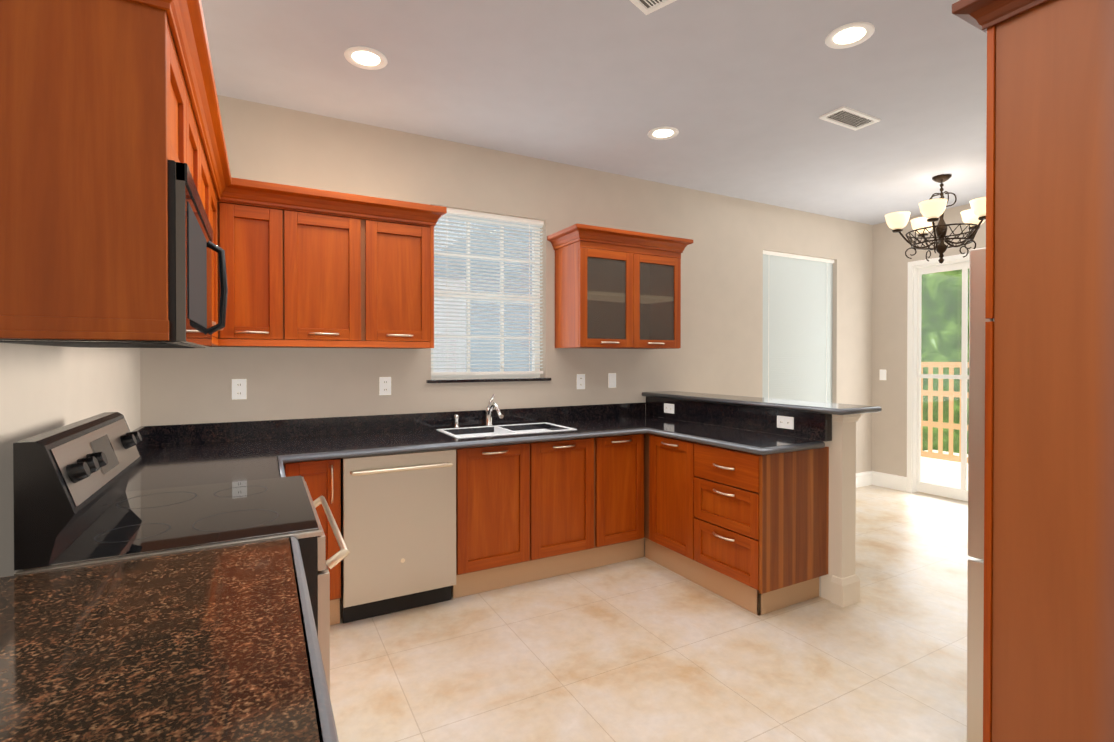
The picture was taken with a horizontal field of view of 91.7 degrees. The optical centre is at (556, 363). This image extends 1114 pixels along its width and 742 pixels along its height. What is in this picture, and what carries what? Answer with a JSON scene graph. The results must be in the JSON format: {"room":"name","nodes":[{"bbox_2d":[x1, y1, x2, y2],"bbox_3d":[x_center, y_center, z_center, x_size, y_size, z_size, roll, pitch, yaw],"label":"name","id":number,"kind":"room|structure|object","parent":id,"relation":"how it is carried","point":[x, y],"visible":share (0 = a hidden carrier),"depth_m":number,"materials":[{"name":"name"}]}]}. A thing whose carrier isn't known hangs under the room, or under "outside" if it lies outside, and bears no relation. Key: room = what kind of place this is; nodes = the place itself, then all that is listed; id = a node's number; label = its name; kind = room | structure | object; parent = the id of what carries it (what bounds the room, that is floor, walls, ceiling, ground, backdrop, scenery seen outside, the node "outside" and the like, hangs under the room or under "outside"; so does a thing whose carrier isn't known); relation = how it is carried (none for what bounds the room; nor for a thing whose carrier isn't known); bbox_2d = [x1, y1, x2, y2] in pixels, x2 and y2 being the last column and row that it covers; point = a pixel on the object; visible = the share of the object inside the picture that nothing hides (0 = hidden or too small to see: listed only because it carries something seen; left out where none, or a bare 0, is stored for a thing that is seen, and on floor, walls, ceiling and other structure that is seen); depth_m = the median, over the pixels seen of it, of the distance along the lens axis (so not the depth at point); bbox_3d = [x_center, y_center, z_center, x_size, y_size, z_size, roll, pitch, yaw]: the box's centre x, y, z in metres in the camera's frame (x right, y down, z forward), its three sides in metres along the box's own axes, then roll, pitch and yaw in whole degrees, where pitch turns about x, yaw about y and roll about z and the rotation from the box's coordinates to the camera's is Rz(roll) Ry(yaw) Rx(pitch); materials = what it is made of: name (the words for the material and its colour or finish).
{"room":"kitchen","nodes":[
{"label":"kitchen","id":0,"kind":"room"},
{"bbox_2d":[0,343,139,577],"bbox_3d":[-1.019,-0.052,0.535,0.150,2.840,5.175,0,0,-29],"label":"wall","id":1,"kind":"structure","parent":0,"point":[43,389],"depth_m":1.64,"materials":[{"name":"paint"}]},
{"bbox_2d":[0,0,195,207],"bbox_3d":[-1.177,-0.654,1.366,0.367,0.348,0.450,0,0,-29],"label":"upper cabinet","id":2,"kind":"object","parent":1,"relation":"attached to","point":[109,109],"depth_m":1.18,"materials":[{"name":"brown wood"}]},
{"bbox_2d":[0,160,227,347],"bbox_3d":[-1.212,-0.264,1.531,0.458,0.428,0.763,0,0,-29],"label":"over-the-range microwave","id":3,"kind":"object","parent":2,"relation":"attached to","point":[191,246],"visible":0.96,"depth_m":1.33,"materials":[{"name":"black metal"}]},
{"bbox_2d":[24,100,203,227],"bbox_3d":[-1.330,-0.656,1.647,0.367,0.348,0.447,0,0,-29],"label":"upper cabinet","id":4,"kind":"object","parent":1,"relation":"attached to","point":[66,209],"depth_m":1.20,"materials":[{"name":"brown wood"}]},
{"bbox_2d":[56,132,211,340],"bbox_3d":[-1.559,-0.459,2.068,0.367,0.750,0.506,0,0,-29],"label":"upper cabinet","id":5,"kind":"object","parent":1,"relation":"attached to","point":[114,277],"depth_m":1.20,"materials":[{"name":"brown wood"}]},
{"bbox_2d":[0,475,338,741],"bbox_3d":[-0.228,0.410,-0.079,0.642,0.169,3.027,0,0,-29],"label":"countertop","id":6,"kind":"structure","parent":1,"relation":"attached to","point":[214,645],"depth_m":0.85,"materials":[{"name":"black stone"}]},
{"bbox_2d":[126,431,291,490],"bbox_3d":[-1.445,0.407,2.151,0.642,0.143,0.531,0,0,-29],"label":"countertop","id":7,"kind":"structure","parent":1,"relation":"attached to","point":[173,460],"depth_m":2.49,"materials":[{"name":"black stone"}]},
{"bbox_2d":[212,160,235,346],"bbox_3d":[-1.713,-0.461,2.423,0.437,0.750,0.525,0,0,-29],"label":"upper cabinet","id":8,"kind":"object","parent":1,"relation":"attached to","point":[223,185],"depth_m":2.72,"materials":[{"name":"brown wood"}]},
{"bbox_2d":[648,395,881,454],"bbox_3d":[1.225,0.356,3.318,0.831,0.228,1.040,0,0,-29],"label":"countertop","id":9,"kind":"structure","parent":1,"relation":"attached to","point":[726,416],"depth_m":3.34,"materials":[{"name":"black stone"}]},
{"bbox_2d":[140,95,872,472],"bbox_3d":[0.594,-0.081,4.448,6.730,2.840,0.150,0,0,-29],"label":"wall","id":10,"kind":"structure","parent":0,"point":[720,351],"depth_m":3.94,"materials":[{"name":"paint"}]},
{"bbox_2d":[232,379,246,399],"bbox_3d":[-1.796,0.146,3.055,0.072,0.115,0.007,0,0,-29],"label":"electrical outlet","id":11,"kind":"object","parent":10,"relation":"attached to","point":[239,388],"visible":1,"depth_m":3.05,"materials":[{"name":"white plastic"}]},
{"bbox_2d":[236,192,299,347],"bbox_3d":[-1.617,-0.465,2.912,0.380,0.750,0.416,0,0,-29],"label":"upper cabinet","id":12,"kind":"object","parent":10,"relation":"attached to","point":[267,227],"depth_m":2.82,"materials":[{"name":"brown wood"}]},
{"bbox_2d":[300,204,379,348],"bbox_3d":[-1.345,-0.466,3.099,0.542,0.750,0.349,0,0,-29],"label":"upper cabinet","id":13,"kind":"object","parent":10,"relation":"attached to","point":[323,229],"depth_m":2.95,"materials":[{"name":"brown wood"}]},
{"bbox_2d":[379,377,390,394],"bbox_3d":[-1.092,0.144,3.439,0.072,0.115,0.007,0,0,-29],"label":"electrical outlet","id":14,"kind":"object","parent":10,"relation":"attached to","point":[384,385],"visible":1,"depth_m":3.44,"materials":[{"name":"white plastic"}]},
{"bbox_2d":[348,208,435,348],"bbox_3d":[-1.028,-0.468,3.270,0.477,0.750,0.352,0,0,-29],"label":"upper cabinet","id":15,"kind":"object","parent":10,"relation":"attached to","point":[391,258],"depth_m":3.12,"materials":[{"name":"brown wood"}]},
{"bbox_2d":[132,391,721,461],"bbox_3d":[-0.424,0.455,3.409,3.639,0.428,0.699,0,0,-29],"label":"countertop","id":16,"kind":"structure","parent":10,"relation":"attached to","point":[313,439],"depth_m":3.33,"materials":[{"name":"black stone"}]},
{"bbox_2d":[453,394,503,427],"bbox_3d":[-0.510,0.321,3.581,0.303,0.218,0.258,0,0,-29],"label":"faucet","id":17,"kind":"object","parent":16,"relation":"on","point":[488,415],"visible":1,"depth_m":3.66,"materials":[{"name":"silver metal"}]},
{"bbox_2d":[426,215,550,382],"bbox_3d":[-0.486,-0.464,3.836,0.920,1.184,0.175,0,0,-29],"label":"window","id":18,"kind":"structure","parent":10,"relation":"in","point":[472,378],"depth_m":3.89,"materials":[{"name":"white"}]},
{"bbox_2d":[431,208,543,374],"bbox_3d":[-0.480,-0.488,3.824,0.848,1.133,0.040,0,0,-29],"label":"window blinds","id":19,"kind":"object","parent":18,"relation":"attached to","point":[475,215],"visible":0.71,"depth_m":3.82,"materials":[{"name":"white plastic"}]},
{"bbox_2d":[577,374,584,388],"bbox_3d":[0.183,0.140,4.135,0.072,0.115,0.007,0,0,-29],"label":"electrical outlet","id":20,"kind":"object","parent":10,"relation":"attached to","point":[580,381],"visible":1,"depth_m":4.13,"materials":[{"name":"white plastic"}]},
{"bbox_2d":[608,373,615,387],"bbox_3d":[0.437,0.135,4.273,0.072,0.115,0.008,0,0,-29],"label":"light switch","id":21,"kind":"object","parent":10,"relation":"attached to","point":[611,380],"visible":1,"depth_m":4.27,"materials":[{"name":"white plastic"}]},
{"bbox_2d":[547,223,692,348],"bbox_3d":[0.480,-0.526,4.047,1.030,0.825,0.432,0,0,-29],"label":"upper cabinet","id":22,"kind":"object","parent":10,"relation":"attached to","point":[617,289],"visible":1,"depth_m":3.89,"materials":[{"name":"brown wood"}]},
{"bbox_2d":[762,250,833,402],"bbox_3d":[2.403,-0.317,5.399,1.098,1.518,0.040,0,0,-29],"label":"window blinds","id":23,"kind":"object","parent":10,"relation":"attached to","point":[797,321],"visible":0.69,"depth_m":5.39,"materials":[{"name":"white"}]},
{"bbox_2d":[856,471,872,487],"bbox_3d":[2.214,1.258,5.246,2.830,0.150,0.017,0,0,-29],"label":"baseboard","id":24,"kind":"structure","parent":10,"relation":"attached to","point":[863,478],"depth_m":5.84,"materials":[{"name":"white wood"}]},
{"bbox_2d":[201,0,986,224],"bbox_3d":[1.833,-1.514,2.166,6.730,0.060,5.325,0,0,-29],"label":"ceiling","id":25,"kind":"structure","parent":0,"point":[741,96],"depth_m":2.88,"materials":[{"name":"paint"}]},
{"bbox_2d":[344,46,387,69],"bbox_3d":[-0.929,-1.484,2.631,0.200,0.008,0.200,0,0,-29],"label":"recessed light","id":26,"kind":"object","parent":25,"relation":"in","point":[367,58],"visible":1,"depth_m":2.62,"materials":[{"name":"white glass"}]},
{"bbox_2d":[630,0,676,14],"bbox_3d":[0.319,-1.478,2.100,0.160,0.012,0.360,0,1,41],"label":"ceiling vent","id":27,"kind":"object","parent":25,"relation":"in","point":[646,7],"visible":0.98,"depth_m":2.22,"materials":[{"name":"white metal"}]},
{"bbox_2d":[647,126,678,139],"bbox_3d":[0.688,-1.490,3.503,0.200,0.008,0.200,0,0,-29],"label":"recessed light","id":28,"kind":"object","parent":25,"relation":"in","point":[663,133],"visible":0.96,"depth_m":3.50,"materials":[{"name":"white glass"}]},
{"bbox_2d":[825,22,874,48],"bbox_3d":[1.323,-1.482,2.446,0.200,0.008,0.200,0,0,-29],"label":"recessed light","id":29,"kind":"object","parent":25,"relation":"in","point":[849,35],"visible":1,"depth_m":2.44,"materials":[{"name":"white glass"}]},
{"bbox_2d":[819,106,880,130],"bbox_3d":[1.780,-1.486,3.286,0.360,0.012,0.160,0,0,-29],"label":"ceiling vent","id":30,"kind":"object","parent":25,"relation":"in","point":[849,118],"visible":0.94,"depth_m":3.28,"materials":[{"name":"white metal"}]},
{"bbox_2d":[885,174,985,263],"bbox_3d":[3.098,-1.150,4.320,0.754,0.699,0.731,0,0,-29],"label":"chandelier","id":31,"kind":"object","parent":25,"relation":"hanging from","point":[973,217],"visible":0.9,"depth_m":4.32,"materials":[{"name":"grey metal"}]},
{"bbox_2d":[330,485,972,741],"bbox_3d":[1.833,1.386,2.187,6.730,0.060,5.325,0,0,-29],"label":"floor","id":32,"kind":"structure","parent":0,"point":[643,649],"depth_m":2.48,"materials":[{"name":"tile"}]},
{"bbox_2d":[13,412,349,694],"bbox_3d":[-1.035,0.762,1.640,0.675,1.195,0.756,0,0,-29],"label":"range","id":33,"kind":"object","parent":32,"relation":"on","point":[76,504],"visible":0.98,"depth_m":1.42,"materials":[{"name":"black metal"}]},
{"bbox_2d":[283,463,286,476],"bbox_3d":[-1.471,0.918,2.197,0.637,0.876,0.628,0,0,-29],"label":"base cabinet","id":34,"kind":"object","parent":32,"relation":"on","point":[284,464],"depth_m":2.62,"materials":[{"name":"brown wood"}]},
{"bbox_2d":[287,459,340,624],"bbox_3d":[-1.355,0.913,2.914,0.294,0.876,0.684,0,0,-29],"label":"base cabinet","id":35,"kind":"object","parent":32,"relation":"on","point":[322,477],"depth_m":2.72,"materials":[{"name":"brown wood"}]},
{"bbox_2d":[340,449,455,622],"bbox_3d":[-0.959,0.913,3.130,0.596,0.872,0.668,0,0,-29],"label":"dishwasher","id":36,"kind":"object","parent":32,"relation":"on","point":[398,522],"visible":0.85,"depth_m":2.87,"materials":[{"name":"silver"}]},
{"bbox_2d":[453,458,574,598],"bbox_3d":[-0.345,1.016,3.500,0.825,0.661,0.410,0,0,-29],"label":"base cabinet","id":37,"kind":"object","parent":32,"relation":"on","point":[527,512],"depth_m":3.22,"materials":[{"name":"brown wood"}]},
{"bbox_2d":[535,434,643,571],"bbox_3d":[0.231,0.906,3.817,0.490,0.876,0.618,0,0,-29],"label":"base cabinet","id":38,"kind":"object","parent":32,"relation":"on","point":[609,471],"depth_m":3.54,"materials":[{"name":"brown wood"}]},
{"bbox_2d":[644,433,828,615],"bbox_3d":[1.055,0.909,3.398,0.546,0.874,1.043,0,0,-29],"label":"base cabinet","id":39,"kind":"object","parent":32,"relation":"on","point":[748,531],"depth_m":3.03,"materials":[{"name":"brown wood"}]},
{"bbox_2d":[821,414,861,607],"bbox_3d":[1.613,0.814,3.082,0.165,1.069,0.147,0,0,-29],"label":"column","id":40,"kind":"structure","parent":32,"relation":"on","point":[840,583],"depth_m":3.03,"materials":[{"name":"beige"}]},
{"bbox_2d":[967,247,993,741],"bbox_3d":[1.982,0.486,1.724,0.907,1.745,0.881,0,0,-29],"label":"refrigerator","id":41,"kind":"object","parent":32,"relation":"on","point":[976,427],"visible":0.15,"depth_m":1.82,"materials":[{"name":"silver metal"}]},
{"bbox_2d":[952,0,1113,741],"bbox_3d":[2.001,0.087,1.680,1.115,2.545,0.871,0,0,-29],"label":"tall cabinet","id":42,"kind":"object","parent":32,"relation":"on","point":[1048,652],"visible":1,"depth_m":1.63,"materials":[{"name":"brown wood"}]},
{"bbox_2d":[664,403,673,413],"bbox_3d":[0.860,0.346,4.152,0.007,0.072,0.115,0,0,-29],"label":"electrical outlet","id":43,"kind":"object","parent":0,"point":[668,408],"visible":1,"depth_m":4.15,"materials":[{"name":"white plastic"}]},
{"bbox_2d":[777,415,793,429],"bbox_3d":[1.363,0.353,3.230,0.007,0.072,0.115,0,0,-29],"label":"electrical outlet","id":44,"kind":"object","parent":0,"point":[785,422],"visible":1,"depth_m":3.23,"materials":[{"name":"white plastic"}]},
{"bbox_2d":[872,204,985,476],"bbox_3d":[4.757,-0.076,3.686,0.150,2.840,5.175,0,0,-29],"label":"wall","id":45,"kind":"structure","parent":0,"point":[890,260],"depth_m":5.73,"materials":[{"name":"paint"}]},
{"bbox_2d":[879,369,885,379],"bbox_3d":[3.506,0.123,5.815,0.008,0.115,0.072,0,0,-29],"label":"light switch","id":46,"kind":"object","parent":45,"relation":"attached to","point":[882,374],"visible":1,"depth_m":5.81,"materials":[{"name":"white plastic"}]},
{"bbox_2d":[873,471,906,491],"bbox_3d":[3.545,1.254,5.745,0.016,0.150,0.328,0,0,-29],"label":"baseboard","id":47,"kind":"structure","parent":45,"relation":"attached to","point":[885,480],"depth_m":5.74,"materials":[{"name":"white wood"}]},
{"bbox_2d":[907,253,968,500],"bbox_3d":[3.921,0.146,5.202,0.164,2.375,0.965,0,0,-29],"label":"door frame","id":48,"kind":"structure","parent":45,"relation":"in","point":[917,270],"depth_m":5.49,"materials":[{"name":"white wood"}]},
{"label":"outside","id":49,"kind":"structure","parent":0,"visible":0},
{"bbox_2d":[433,219,968,489],"bbox_3d":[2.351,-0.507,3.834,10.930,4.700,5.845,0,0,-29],"label":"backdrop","id":50,"kind":"structure","parent":49,"point":[931,348],"depth_m":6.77,"materials":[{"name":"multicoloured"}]}
]}

